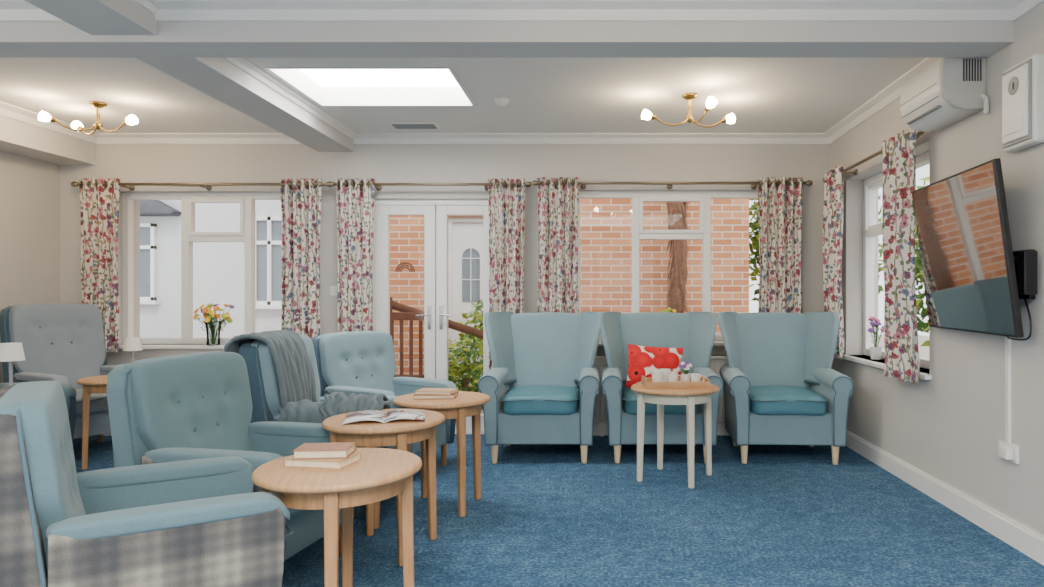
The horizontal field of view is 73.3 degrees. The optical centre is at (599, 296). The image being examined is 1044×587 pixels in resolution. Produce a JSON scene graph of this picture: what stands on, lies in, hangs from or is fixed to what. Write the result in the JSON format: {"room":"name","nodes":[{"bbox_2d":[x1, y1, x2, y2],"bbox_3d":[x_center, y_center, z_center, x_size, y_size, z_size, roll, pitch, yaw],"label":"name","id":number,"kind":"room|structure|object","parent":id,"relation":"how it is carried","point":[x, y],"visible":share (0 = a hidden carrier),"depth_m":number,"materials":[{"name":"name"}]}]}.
{"room":"care facility","nodes":[
{"label":"care facility","id":0,"kind":"room"},
{"bbox_2d":[0,150,59,382],"bbox_3d":[-4.625,-0.150,1.400,0.250,2.600,8.800,0,0,0],"label":"wall","id":1,"kind":"structure","parent":0,"point":[29,187],"depth_m":5.48,"materials":[{"name":"paint"}]},
{"bbox_2d":[0,115,95,164],"bbox_3d":[-4.350,-1.225,1.400,0.300,0.250,8.800,0,0,0],"label":"bulkhead","id":2,"kind":"object","parent":1,"relation":"attached to","point":[17,137],"depth_m":5.30,"materials":[{"name":"beige paint"}]},
{"bbox_2d":[60,144,829,364],"bbox_3d":[-1.292,-0.150,5.940,6.917,2.600,0.280,0,0,0],"label":"wall","id":3,"kind":"structure","parent":0,"point":[129,163],"depth_m":5.80,"materials":[{"name":"paint"}]},
{"bbox_2d":[119,345,224,348],"bbox_3d":[-3.220,0.415,5.795,1.700,0.030,0.130,0,0,0],"label":"trim","id":4,"kind":"structure","parent":3,"relation":"attached to","point":[120,346],"depth_m":5.73,"materials":[{"name":"white paint"}]},
{"bbox_2d":[193,303,233,345],"bbox_3d":[-3.197,0.224,5.744,0.314,0.350,0.199,0,0,9],"label":"vase","id":5,"kind":"object","parent":4,"relation":"on","point":[207,312],"visible":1,"depth_m":5.73,"materials":[{"name":"clear glass"}]},
{"bbox_2d":[71,181,329,190],"bbox_3d":[-3.250,-0.914,5.728,2.132,0.059,0.144,0,0,0],"label":"curtain rod","id":6,"kind":"object","parent":3,"relation":"attached to","point":[131,186],"visible":0.89,"depth_m":5.67,"materials":[{"name":"metal"}]},
{"bbox_2d":[78,178,119,351],"bbox_3d":[-4.087,-0.258,5.679,0.336,1.415,0.101,0,0,0],"label":"curtain","id":7,"kind":"object","parent":6,"relation":"hanging from","point":[99,205],"visible":0.84,"depth_m":5.67,"materials":[{"name":"multicoloured fabric"}]},
{"bbox_2d":[280,178,321,338],"bbox_3d":[-2.442,-0.268,5.682,0.346,1.395,0.104,0,0,0],"label":"curtain","id":8,"kind":"object","parent":6,"relation":"hanging from","point":[300,205],"visible":0.92,"depth_m":5.68,"materials":[{"name":"multicoloured fabric"}]},
{"bbox_2d":[122,192,280,344],"bbox_3d":[-3.220,-0.240,5.885,1.600,1.280,0.070,0,0,0],"label":"frame","id":9,"kind":"object","parent":3,"relation":"attached to","point":[128,198],"visible":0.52,"depth_m":5.85,"materials":[{"name":"white plastic"}]},
{"bbox_2d":[188,199,243,235],"bbox_3d":[-3.225,-0.670,5.869,0.470,0.310,0.062,0,0,0],"label":"window","id":10,"kind":"structure","parent":3,"relation":"in","point":[191,202],"depth_m":5.84,"materials":[{"name":"white plastic"}]},
{"bbox_2d":[330,286,336,295],"bbox_3d":[-2.210,-0.050,5.794,0.080,0.080,0.012,0,0,0],"label":"light switch","id":11,"kind":"object","parent":3,"relation":"attached to","point":[333,289],"visible":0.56,"depth_m":5.79,"materials":[{"name":"white plastic"}]},
{"bbox_2d":[377,205,435,378],"bbox_3d":[-1.627,0.175,5.870,0.485,1.890,0.060,0,0,0],"label":"leaf","id":12,"kind":"object","parent":3,"relation":"attached to","point":[384,212],"visible":0.59,"depth_m":5.84,"materials":[{"name":"white plastic"}]},
{"bbox_2d":[428,305,430,328],"bbox_3d":[-1.430,0.170,5.833,0.028,0.200,0.014,0,0,0],"label":"plate","id":13,"kind":"object","parent":12,"relation":"attached to","point":[429,306],"visible":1,"depth_m":5.83,"materials":[{"name":"silver metal"}]},
{"bbox_3d":[-1.627,0.150,5.867,0.305,1.680,0.004,0,0,0],"label":"pane","id":14,"kind":"object","parent":12,"relation":"in","visible":0},
{"bbox_2d":[395,262,414,271],"bbox_3d":[-1.640,-0.251,5.858,0.166,0.084,0.014,0,0,0],"label":"decal","id":15,"kind":"object","parent":14,"relation":"attached to","point":[404,263],"visible":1,"depth_m":5.85,"materials":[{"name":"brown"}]},
{"bbox_2d":[103,422,728,434],"bbox_3d":[-1.292,1.095,5.791,6.377,0.110,0.018,0,0,0],"label":"baseboard","id":16,"kind":"structure","parent":3,"relation":"attached to","point":[721,430],"depth_m":5.78,"materials":[{"name":"white paint"}]},
{"bbox_2d":[329,181,531,190],"bbox_3d":[-1.390,-0.914,5.728,1.672,0.059,0.144,0,0,0],"label":"curtain rod","id":17,"kind":"object","parent":3,"relation":"attached to","point":[378,186],"visible":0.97,"depth_m":5.67,"materials":[{"name":"metal"}]},
{"bbox_2d":[336,178,374,331],"bbox_3d":[-1.997,0.068,5.679,0.315,2.065,0.100,0,0,0],"label":"curtain","id":18,"kind":"object","parent":17,"relation":"hanging from","point":[355,204],"visible":0.71,"depth_m":5.68,"materials":[{"name":"multicoloured fabric"}]},
{"bbox_2d":[488,178,524,369],"bbox_3d":[-0.759,0.068,5.680,0.312,2.065,0.097,0,0,0],"label":"curtain","id":19,"kind":"object","parent":17,"relation":"hanging from","point":[506,203],"visible":0.61,"depth_m":5.68,"materials":[{"name":"multicoloured fabric"}]},
{"bbox_2d":[373,199,488,433],"bbox_3d":[-1.380,0.165,5.870,1.080,1.970,0.080,0,0,0],"label":"frame","id":20,"kind":"object","parent":3,"relation":"attached to","point":[435,202],"visible":0.16,"depth_m":5.83,"materials":[{"name":"white plastic"}]},
{"bbox_2d":[436,205,488,429],"bbox_3d":[-1.133,0.175,5.870,0.485,1.890,0.060,0,0,0],"label":"leaf","id":21,"kind":"object","parent":3,"relation":"attached to","point":[442,211],"visible":0.52,"depth_m":5.84,"materials":[{"name":"white plastic"}]},
{"bbox_2d":[440,305,442,328],"bbox_3d":[-1.330,0.170,5.833,0.028,0.200,0.014,0,0,0],"label":"plate","id":22,"kind":"object","parent":21,"relation":"attached to","point":[441,306],"visible":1,"depth_m":5.83,"materials":[{"name":"silver metal"}]},
{"bbox_2d":[593,356,727,435],"bbox_3d":[0.850,0.820,5.754,1.910,0.660,0.088,0,0,0],"label":"radiator","id":23,"kind":"object","parent":3,"relation":"attached to","point":[716,362],"visible":0.11,"depth_m":5.73,"materials":[{"name":"metal"}]},
{"bbox_2d":[595,356,726,358],"bbox_3d":[0.850,0.500,5.753,1.910,0.020,0.085,0,0,0],"label":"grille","id":24,"kind":"object","parent":23,"relation":"attached to","point":[596,357],"depth_m":5.71,"materials":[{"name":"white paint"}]},
{"bbox_2d":[598,341,723,345],"bbox_3d":[0.640,0.385,5.770,1.820,0.030,0.180,0,0,0],"label":"trim","id":25,"kind":"structure","parent":3,"relation":"attached to","point":[715,343],"depth_m":5.68,"materials":[{"name":"white paint"}]},
{"bbox_2d":[659,308,675,312],"bbox_3d":[0.560,0.227,5.717,0.210,0.285,0.125,0,0,-14],"label":"potted plant","id":26,"kind":"object","parent":25,"relation":"on","point":[668,309],"visible":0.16,"depth_m":5.69,"materials":[{"name":"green plant"}]},
{"bbox_2d":[578,191,757,340],"bbox_3d":[0.640,-0.260,5.885,1.720,1.260,0.070,0,0,0],"label":"frame","id":27,"kind":"object","parent":3,"relation":"attached to","point":[705,237],"visible":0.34,"depth_m":5.85,"materials":[{"name":"white plastic"}]},
{"bbox_2d":[639,198,703,232],"bbox_3d":[0.600,-0.685,5.869,0.540,0.300,0.062,0,0,0],"label":"window","id":28,"kind":"structure","parent":3,"relation":"in","point":[641,200],"depth_m":5.84,"materials":[{"name":"white plastic"}]},
{"bbox_2d":[532,180,812,189],"bbox_3d":[0.590,-0.924,5.728,2.292,0.059,0.144,0,0,0],"label":"curtain rod","id":29,"kind":"object","parent":3,"relation":"attached to","point":[535,182],"visible":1,"depth_m":5.67,"materials":[{"name":"metal"}]},
{"bbox_2d":[537,177,578,313],"bbox_3d":[-0.343,-0.273,5.682,0.357,1.405,0.099,0,0,0],"label":"curtain","id":30,"kind":"object","parent":29,"relation":"hanging from","point":[558,204],"visible":0.77,"depth_m":5.68,"materials":[{"name":"multicoloured fabric"}]},
{"bbox_2d":[758,177,802,313],"bbox_3d":[1.474,-0.273,5.679,0.388,1.405,0.103,0,0,0],"label":"curtain","id":31,"kind":"object","parent":29,"relation":"hanging from","point":[780,205],"visible":0.84,"depth_m":5.68,"materials":[{"name":"multicoloured fabric"}]},
{"bbox_2d":[0,58,924,132],"bbox_3d":[-1.292,-1.410,1.440,6.917,0.120,9.280,0,0,0],"label":"ceiling","id":32,"kind":"structure","parent":0,"point":[545,95],"depth_m":4.64,"materials":[{"name":"paint"}]},
{"bbox_2d":[38,101,137,134],"bbox_3d":[-3.475,-1.244,4.827,0.605,0.211,0.391,0,0,0],"label":"ceiling light","id":33,"kind":"object","parent":32,"relation":"hanging from","point":[131,119],"depth_m":4.80,"materials":[{"name":"metal"}]},
{"bbox_2d":[24,0,353,151],"bbox_3d":[-2.200,-1.280,1.400,0.300,0.140,8.800,0,0,0],"label":"beam","id":34,"kind":"structure","parent":32,"relation":"attached to","point":[218,78],"depth_m":3.87,"materials":[{"name":"white paint"}]},
{"bbox_2d":[264,67,475,105],"bbox_3d":[-1.425,-1.428,4.503,1.098,0.164,0.823,0,0,0],"label":"rooflight","id":35,"kind":"object","parent":32,"relation":"attached to","point":[325,86],"visible":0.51,"depth_m":4.82,"materials":[{"name":"white glass"}]},
{"bbox_2d":[300,69,459,86],"bbox_3d":[-1.425,-1.495,4.503,1.098,0.030,0.823,0,0,0],"label":"skylight","id":36,"kind":"object","parent":35,"relation":"attached to","point":[319,77],"depth_m":4.69,"materials":[{"name":"white"}]},
{"bbox_2d":[389,122,439,128],"bbox_3d":[-1.450,-1.340,5.450,0.360,0.020,0.160,0,0,0],"label":"ceiling vent","id":37,"kind":"object","parent":32,"relation":"in","point":[397,125],"depth_m":5.41,"materials":[{"name":"metal"}]},
{"bbox_2d":[494,97,508,106],"bbox_3d":[-0.670,-1.327,4.750,0.100,0.045,0.100,0,0,0],"label":"smoke detector","id":38,"kind":"object","parent":32,"relation":"attached to","point":[501,101],"visible":1,"depth_m":4.72,"materials":[{"name":"white plastic"}]},
{"bbox_2d":[641,93,734,127],"bbox_3d":[0.596,-1.244,4.553,0.642,0.211,0.421,0,0,0],"label":"ceiling light","id":39,"kind":"object","parent":32,"relation":"hanging from","point":[711,101],"depth_m":4.63,"materials":[{"name":"metal"}]},
{"bbox_2d":[0,21,1013,57],"bbox_3d":[-1.142,-1.265,3.325,6.117,0.170,0.210,0,0,0],"label":"beam","id":40,"kind":"structure","parent":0,"point":[18,39],"depth_m":3.22,"materials":[{"name":"white paint"}]},
{"bbox_2d":[73,434,1043,586],"bbox_3d":[-1.292,1.200,1.450,6.917,0.100,9.300,0,0,0],"label":"floor","id":41,"kind":"structure","parent":0,"point":[788,516],"depth_m":3.44,"materials":[{"name":"blue carpet"}]},
{"bbox_2d":[0,383,76,443],"bbox_3d":[-3.819,0.824,4.330,0.727,0.652,0.674,0,0,0],"label":"armchair","id":42,"kind":"object","parent":41,"relation":"on","point":[70,393],"visible":0.2,"depth_m":4.61,"materials":[{"name":"teal fabric"}]},
{"bbox_2d":[0,303,116,441],"bbox_3d":[-3.895,0.599,5.198,0.799,1.102,0.674,0,0,25],"label":"armchair","id":43,"kind":"object","parent":41,"relation":"on","point":[64,343],"visible":0.65,"depth_m":5.20,"materials":[{"name":"fabric"}]},
{"bbox_2d":[77,375,107,469],"bbox_3d":[-3.280,0.850,4.780,0.500,0.600,0.500,0,0,-40],"label":"round side table","id":44,"kind":"object","parent":41,"relation":"on","point":[94,384],"visible":0.28,"depth_m":4.63,"materials":[{"name":"brown wood"}]},
{"bbox_2d":[123,337,141,361],"bbox_3d":[-3.270,0.416,4.870,0.114,0.266,0.114,0,0,0],"label":"table lamp","id":45,"kind":"object","parent":44,"relation":"on","point":[132,344],"visible":0.66,"depth_m":4.84,"materials":[{"name":"fabric"}]},
{"bbox_2d":[0,381,293,586],"bbox_3d":[-1.374,0.702,2.118,0.747,0.897,0.674,0,0,-35],"label":"armchair","id":46,"kind":"object","parent":41,"relation":"on","point":[202,522],"visible":1,"depth_m":1.86,"materials":[{"name":"teal fabric"}]},
{"bbox_2d":[106,352,362,560],"bbox_3d":[-1.459,0.697,2.897,0.768,0.907,0.674,0,0,9],"label":"armchair","id":47,"kind":"object","parent":41,"relation":"on","point":[190,406],"visible":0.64,"depth_m":2.79,"materials":[{"name":"teal fabric"}]},
{"bbox_2d":[282,456,305,516],"bbox_3d":[-1.381,0.769,2.884,0.560,0.145,0.504,0,0,9],"label":"seat cushion","id":48,"kind":"object","parent":47,"relation":"on","point":[293,512],"depth_m":2.65,"materials":[{"name":"teal fabric"}]},
{"bbox_2d":[238,335,412,528],"bbox_3d":[-1.402,0.679,3.721,0.774,0.942,0.674,0,0,-3],"label":"armchair","id":49,"kind":"object","parent":41,"relation":"on","point":[264,387],"visible":0.12,"depth_m":3.40,"materials":[{"name":"fabric"}]},
{"bbox_2d":[224,330,391,447],"bbox_3d":[-1.437,0.494,3.571,0.776,0.633,0.538,0,0,-3],"label":"knitted throw","id":50,"kind":"object","parent":49,"relation":"on","point":[294,369],"visible":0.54,"depth_m":3.41,"materials":[{"name":"fabric"}]},
{"bbox_2d":[251,448,421,586],"bbox_3d":[-0.855,0.850,2.290,0.524,0.600,0.524,0,0,-14],"label":"round side table","id":51,"kind":"object","parent":41,"relation":"on","point":[380,474],"visible":0.74,"depth_m":2.16,"materials":[{"name":"brown wood"}]},
{"bbox_2d":[283,452,360,468],"bbox_3d":[-0.915,0.536,2.300,0.200,0.026,0.130,0,0,10],"label":"paperback book","id":52,"kind":"object","parent":51,"relation":"on","point":[337,463],"visible":0.59,"depth_m":2.24,"materials":[{"name":"paper"}]},
{"bbox_2d":[293,442,355,458],"bbox_3d":[-0.910,0.508,2.305,0.170,0.028,0.115,0,0,-5],"label":"paperback book","id":53,"kind":"object","parent":52,"relation":"on","point":[343,449],"visible":1,"depth_m":2.26,"materials":[{"name":"paper"}]},
{"bbox_2d":[311,331,455,465],"bbox_3d":[-1.432,0.694,4.650,0.769,0.912,0.674,0,0,28],"label":"armchair","id":54,"kind":"object","parent":41,"relation":"on","point":[357,362],"visible":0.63,"depth_m":4.71,"materials":[{"name":"fabric"}]},
{"bbox_2d":[322,409,444,566],"bbox_3d":[-0.980,0.850,3.170,0.536,0.600,0.536,0,0,-35],"label":"round side table","id":55,"kind":"object","parent":41,"relation":"on","point":[399,433],"visible":0.71,"depth_m":3.03,"materials":[{"name":"brown wood"}]},
{"bbox_2d":[341,409,425,424],"bbox_3d":[-0.970,0.539,3.150,0.350,0.020,0.260,0,0,-14],"label":"open magazine","id":56,"kind":"object","parent":55,"relation":"on","point":[373,415],"visible":1,"depth_m":3.13,"materials":[{"name":"paper"}]},
{"bbox_2d":[393,391,489,516],"bbox_3d":[-0.865,0.850,3.820,0.520,0.600,0.520,0,0,-40],"label":"round side table","id":57,"kind":"object","parent":41,"relation":"on","point":[466,404],"visible":0.77,"depth_m":3.66,"materials":[{"name":"brown wood"}]},
{"bbox_2d":[413,392,457,398],"bbox_3d":[-0.900,0.538,3.820,0.220,0.022,0.150,0,0,-5],"label":"book","id":58,"kind":"object","parent":57,"relation":"on","point":[416,396],"visible":0.62,"depth_m":3.75,"materials":[{"name":"paper"}]},
{"bbox_2d":[415,388,458,394],"bbox_3d":[-0.895,0.517,3.820,0.200,0.018,0.140,0,0,6],"label":"book","id":59,"kind":"object","parent":58,"relation":"on","point":[424,391],"visible":1,"depth_m":3.76,"materials":[{"name":"paper"}]},
{"bbox_2d":[478,312,602,463],"bbox_3d":[-0.420,0.632,5.156,0.893,1.035,0.841,0,0,0],"label":"wingback armchair","id":60,"kind":"object","parent":41,"relation":"on","point":[542,385],"visible":0.99,"depth_m":5.13,"materials":[{"name":"fabric"}]},
{"bbox_2d":[503,385,578,414],"bbox_3d":[-0.420,0.746,5.065,0.524,0.149,0.600,0,0,0],"label":"seat cushion","id":61,"kind":"object","parent":60,"relation":"on","point":[528,399],"depth_m":4.78,"materials":[{"name":"teal leather"}]},
{"bbox_2d":[598,312,723,463],"bbox_3d":[0.430,0.632,5.156,0.893,1.035,0.841,0,0,0],"label":"wingback armchair","id":62,"kind":"object","parent":41,"relation":"on","point":[694,332],"visible":0.62,"depth_m":5.13,"materials":[{"name":"fabric"}]},
{"bbox_2d":[626,344,683,386],"bbox_3d":[0.400,0.515,5.085,0.426,0.340,0.152,0,0,4],"label":"cushion","id":63,"kind":"object","parent":62,"relation":"on","point":[643,360],"visible":0.66,"depth_m":5.05,"materials":[{"name":"fabric"}]},
{"bbox_2d":[622,387,698,414],"bbox_3d":[0.430,0.746,5.065,0.524,0.149,0.600,0,0,0],"label":"seat cushion","id":64,"kind":"object","parent":62,"relation":"on","point":[629,407],"depth_m":4.78,"materials":[{"name":"teal leather"}]},
{"bbox_2d":[631,383,718,487],"bbox_3d":[0.475,0.858,4.420,0.560,0.585,0.560,0,0,-18],"label":"round side table","id":65,"kind":"object","parent":41,"relation":"on","point":[689,397],"visible":0.8,"depth_m":4.30,"materials":[{"name":"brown wood"}]},
{"bbox_2d":[641,375,709,388],"bbox_3d":[0.475,0.537,4.420,0.400,0.055,0.260,0,0,-3],"label":"wooden tray","id":66,"kind":"object","parent":65,"relation":"on","point":[647,382],"visible":0.82,"depth_m":4.29,"materials":[{"name":"brown wood"}]},
{"bbox_2d":[652,371,666,381],"bbox_3d":[0.366,0.509,4.384,0.086,0.085,0.072,0,0,-34],"label":"ceramic mug","id":67,"kind":"object","parent":66,"relation":"on","point":[656,375],"visible":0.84,"depth_m":4.36,"materials":[{"name":"white ceramic"}]},
{"bbox_2d":[660,369,673,381],"bbox_3d":[0.426,0.507,4.464,0.083,0.090,0.068,0,0,-33],"label":"ceramic mug","id":68,"kind":"object","parent":66,"relation":"on","point":[665,371],"visible":0.41,"depth_m":4.43,"materials":[{"name":"white ceramic"}]},
{"bbox_2d":[667,373,681,381],"bbox_3d":[0.461,0.514,4.364,0.083,0.075,0.068,0,0,-33],"label":"ceramic mug","id":69,"kind":"object","parent":66,"relation":"on","point":[672,377],"visible":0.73,"depth_m":4.34,"materials":[{"name":"white ceramic"}]},
{"bbox_2d":[679,361,691,381],"bbox_3d":[0.548,0.480,4.443,0.067,0.143,0.075,0,0,44],"label":"potted plant","id":70,"kind":"object","parent":66,"relation":"on","point":[686,366],"visible":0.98,"depth_m":4.43,"materials":[{"name":"purple plant"}]},
{"bbox_2d":[691,373,704,381],"bbox_3d":[0.607,0.517,4.374,0.080,0.070,0.064,0,0,-32],"label":"ceramic mug","id":71,"kind":"object","parent":66,"relation":"on","point":[695,377],"visible":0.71,"depth_m":4.35,"materials":[{"name":"white ceramic"}]},
{"bbox_2d":[717,312,853,464],"bbox_3d":[1.325,0.632,5.136,0.893,1.035,0.841,0,0,3],"label":"wingback armchair","id":72,"kind":"object","parent":41,"relation":"on","point":[781,387],"visible":1,"depth_m":5.09,"materials":[{"name":"fabric"}]},
{"bbox_2d":[749,386,826,415],"bbox_3d":[1.321,0.746,5.045,0.524,0.149,0.600,0,0,3],"label":"seat cushion","id":73,"kind":"object","parent":72,"relation":"on","point":[782,400],"depth_m":4.76,"materials":[{"name":"teal leather"}]},
{"bbox_3d":[-3.370,0.840,3.740,0.500,0.620,0.500,0,0,-40],"label":"round side table","id":74,"kind":"object","parent":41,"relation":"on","visible":0},
{"bbox_2d":[0,343,24,384],"bbox_3d":[-3.190,0.390,3.770,0.120,0.280,0.120,0,0,0],"label":"table lamp","id":75,"kind":"object","parent":74,"relation":"on","point":[10,352],"visible":0.7,"depth_m":3.74,"materials":[{"name":"fabric"}]},
{"bbox_2d":[830,2,1043,535],"bbox_3d":[2.042,-0.150,1.400,0.250,2.600,8.800,0,0,0],"label":"wall","id":76,"kind":"structure","parent":0,"point":[949,426],"depth_m":3.64,"materials":[{"name":"paint"}]},
{"bbox_2d":[0,0,1043,143],"bbox_3d":[-1.141,-1.312,1.400,6.117,0.075,8.800,0,0,0],"label":"trim","id":77,"kind":"structure","parent":76,"relation":"attached to","point":[10,10],"depth_m":3.20,"materials":[{"name":"white paint"}]},
{"bbox_2d":[868,180,882,229],"bbox_3d":[2.098,-0.685,5.080,0.062,0.340,0.620,0,0,0],"label":"window","id":78,"kind":"structure","parent":76,"relation":"in","point":[872,188],"depth_m":5.36,"materials":[{"name":"white plastic"}]},
{"bbox_2d":[834,130,924,175],"bbox_3d":[1.857,-0.934,4.760,0.122,0.059,1.672,0,0,0],"label":"curtain rod","id":79,"kind":"object","parent":76,"relation":"attached to","point":[917,132],"visible":0.52,"depth_m":4.78,"materials":[{"name":"metal"}]},
{"bbox_2d":[823,166,844,359],"bbox_3d":[1.819,-0.258,5.418,0.093,1.455,0.404,0,0,0],"label":"curtain","id":80,"kind":"object","parent":79,"relation":"hanging from","point":[833,211],"visible":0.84,"depth_m":5.38,"materials":[{"name":"multicoloured fabric"}]},
{"bbox_2d":[881,128,919,383],"bbox_3d":[1.819,-0.243,4.228,0.095,1.485,0.464,0,0,0],"label":"curtain","id":81,"kind":"object","parent":79,"relation":"hanging from","point":[902,361],"visible":0.99,"depth_m":4.18,"materials":[{"name":"multicoloured fabric"}]},
{"bbox_2d":[844,355,931,379],"bbox_3d":[1.997,0.465,4.735,0.240,0.030,1.430,0,0,0],"label":"windowsill","id":82,"kind":"structure","parent":76,"relation":"attached to","point":[866,361],"depth_m":4.86,"materials":[{"name":"white paint"}]},
{"bbox_2d":[867,316,883,359],"bbox_3d":[1.993,0.295,5.020,0.140,0.309,0.090,0,0,0],"label":"potted plant","id":83,"kind":"object","parent":82,"relation":"on","point":[875,351],"visible":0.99,"depth_m":5.01,"materials":[{"name":"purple plant"}]},
{"bbox_2d":[863,151,928,368],"bbox_3d":[2.082,-0.230,4.735,0.070,1.360,1.370,0,0,0],"label":"frame","id":84,"kind":"object","parent":76,"relation":"attached to","point":[922,160],"visible":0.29,"depth_m":5.37,"materials":[{"name":"white plastic"}]},
{"bbox_2d":[900,58,988,130],"bbox_3d":[1.804,-1.061,3.672,0.225,0.324,0.535,0,0,0],"label":"air conditioner","id":85,"kind":"object","parent":76,"relation":"attached to","point":[949,91],"visible":0.91,"depth_m":3.51,"materials":[{"name":"white plastic"}]},
{"bbox_2d":[846,431,1043,565],"bbox_3d":[1.908,1.093,1.400,0.018,0.115,8.800,0,0,0],"label":"baseboard","id":86,"kind":"structure","parent":76,"relation":"attached to","point":[1018,536],"depth_m":3.69,"materials":[{"name":"white paint"}]},
{"bbox_2d":[912,158,1023,337],"bbox_3d":[1.800,-0.214,3.474,0.137,0.781,0.979,0,0,5],"label":"television","id":87,"kind":"object","parent":76,"relation":"attached to","point":[962,222],"visible":1,"depth_m":3.33,"materials":[{"name":"black plastic"}]},
{"bbox_2d":[1005,336,1010,442],"bbox_3d":[1.909,0.415,3.255,0.016,0.530,0.030,0,0,0],"label":"cable conduit","id":88,"kind":"object","parent":76,"relation":"attached to","point":[1007,341],"visible":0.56,"depth_m":3.25,"materials":[{"name":"white plastic"}]},
{"bbox_2d":[998,439,1018,463],"bbox_3d":[1.892,0.723,3.255,0.050,0.085,0.150,0,0,0],"label":"wall socket","id":89,"kind":"object","parent":76,"relation":"attached to","point":[1007,451],"visible":1,"depth_m":3.21,"materials":[{"name":"white plastic"}]},
{"bbox_2d":[1007,249,1036,340],"bbox_3d":[1.873,-0.007,3.150,0.087,0.405,0.300,0,0,0],"label":"wall bracket","id":90,"kind":"object","parent":76,"relation":"attached to","point":[1025,261],"visible":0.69,"depth_m":3.01,"materials":[{"name":"black plastic"}]},
{"bbox_2d":[1002,54,1043,152],"bbox_3d":[1.877,-0.855,3.100,0.079,0.380,0.240,0,0,0],"label":"wall control box","id":91,"kind":"object","parent":76,"relation":"attached to","point":[1022,83],"visible":1,"depth_m":3.04,"materials":[{"name":"white plastic"}]},
{"label":"outside","id":92,"kind":"structure","parent":0,"visible":0},
{"bbox_2d":[481,335,928,413],"bbox_3d":[-2.000,1.240,14.050,24.000,0.100,15.900,0,0,0],"label":"ground","id":93,"kind":"structure","parent":92,"point":[923,350],"depth_m":16.73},
{"bbox_2d":[140,200,281,337],"bbox_3d":[-7.525,-1.080,9.250,8.950,4.540,1.100,0,0,0],"label":"wall","id":94,"kind":"structure","parent":93,"relation":"on","point":[218,267],"depth_m":8.70,"materials":[{"name":"white paint"}]},
{"bbox_2d":[140,227,149,296],"bbox_3d":[-6.325,-0.475,9.479,0.510,1.010,0.018,0,0,0],"label":"window pane","id":95,"kind":"structure","parent":94,"relation":"in","point":[144,231],"depth_m":9.47,"materials":[{"name":"glass"}]},
{"bbox_2d":[140,223,159,303],"bbox_3d":[-6.325,-0.450,9.450,0.650,1.100,0.100,0,0,0],"label":"window","id":96,"kind":"structure","parent":94,"relation":"in","point":[152,299],"depth_m":9.44,"materials":[{"name":"plastic"}]},
{"bbox_2d":[140,200,180,215],"bbox_3d":[-6.300,-1.285,9.400,1.200,0.370,0.200,0,0,0],"label":"porch gable","id":97,"kind":"object","parent":94,"relation":"attached to","point":[147,207],"visible":0.29,"depth_m":9.30,"materials":[{"name":"stone"}]},
{"bbox_2d":[255,216,281,308],"bbox_3d":[-4.110,-0.425,8.650,0.520,1.150,0.100,0,0,0],"label":"window","id":98,"kind":"structure","parent":94,"relation":"in","point":[269,304],"depth_m":8.64,"materials":[{"name":"plastic"}]},
{"bbox_2d":[257,221,281,300],"bbox_3d":[-4.110,-0.450,8.679,0.380,1.060,0.018,0,0,0],"label":"window pane","id":99,"kind":"structure","parent":94,"relation":"in","point":[261,225],"depth_m":8.67,"materials":[{"name":"glass"}]},
{"bbox_2d":[390,297,482,377],"bbox_3d":[-1.675,0.530,6.950,2.150,1.320,0.180,0,0,0],"label":"fence","id":100,"kind":"object","parent":93,"relation":"on","point":[405,312],"visible":0.14,"depth_m":6.87,"materials":[{"name":"brown wood"}]},
{"bbox_2d":[448,332,482,409],"bbox_3d":[-1.282,0.766,6.610,0.643,0.857,0.442,0,0,0],"label":"shrub","id":101,"kind":"object","parent":93,"relation":"on","point":[462,368],"visible":0.62,"depth_m":6.55,"materials":[{"name":"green plant"}]},
{"bbox_2d":[458,299,482,408],"bbox_3d":[-1.232,0.604,7.392,0.586,1.176,0.445,0,0,0],"label":"shrub","id":102,"kind":"object","parent":93,"relation":"on","point":[479,316],"visible":0.27,"depth_m":7.36,"materials":[{"name":"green plant"}]},
{"bbox_2d":[390,199,748,374],"bbox_3d":[-0.670,-1.430,7.900,4.660,5.240,0.300,0,0,0],"label":"brick wall","id":103,"kind":"structure","parent":93,"relation":"on","point":[606,224],"depth_m":7.75,"materials":[{"name":"orange brick"}]},
{"bbox_2d":[448,217,482,364],"bbox_3d":[-1.450,0.125,7.850,0.540,2.050,0.100,0,0,0],"label":"frame","id":104,"kind":"object","parent":103,"relation":"on","point":[450,219],"visible":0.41,"depth_m":7.80,"materials":[{"name":"white plastic"}]},
{"bbox_2d":[452,222,482,390],"bbox_3d":[-1.450,0.155,7.850,0.420,1.990,0.040,0,0,0],"label":"panel","id":105,"kind":"object","parent":104,"relation":"attached to","point":[465,235],"visible":0.43,"depth_m":7.83,"materials":[{"name":"white plastic"}]},
{"bbox_2d":[462,248,479,300],"bbox_3d":[-1.450,-0.250,7.827,0.200,0.600,0.015,0,0,0],"label":"light","id":106,"kind":"object","parent":105,"relation":"attached to","point":[475,263],"visible":0.95,"depth_m":7.82,"materials":[{"name":"glass"}]},
{"bbox_2d":[462,248,479,300],"bbox_3d":[-1.450,-0.250,7.816,0.200,0.600,0.008,0,0,0],"label":"bars","id":107,"kind":"object","parent":106,"relation":"attached to","point":[470,258],"visible":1,"depth_m":7.81,"materials":[{"name":"white plastic"}]},
{"bbox_2d":[665,202,689,313],"bbox_3d":[0.813,-0.601,7.200,1.265,3.597,1.389,0,0,0],"label":"palm tree","id":108,"kind":"object","parent":93,"relation":"on","point":[677,211],"visible":0.43,"depth_m":7.12,"materials":[{"name":"brown plant"}]},
{"bbox_2d":[749,195,883,300],"bbox_3d":[2.686,-0.561,8.796,1.765,3.504,1.814,0,0,0],"label":"tree","id":109,"kind":"object","parent":93,"relation":"on","point":[754,226],"visible":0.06,"depth_m":8.77,"materials":[{"name":"green plant"}]},
{"bbox_2d":[915,176,928,345],"bbox_3d":[4.891,-0.420,8.189,2.800,3.223,3.030,0,0,0],"label":"tree","id":110,"kind":"object","parent":93,"relation":"on","point":[923,326],"visible":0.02,"depth_m":8.56,"materials":[{"name":"green plant"}]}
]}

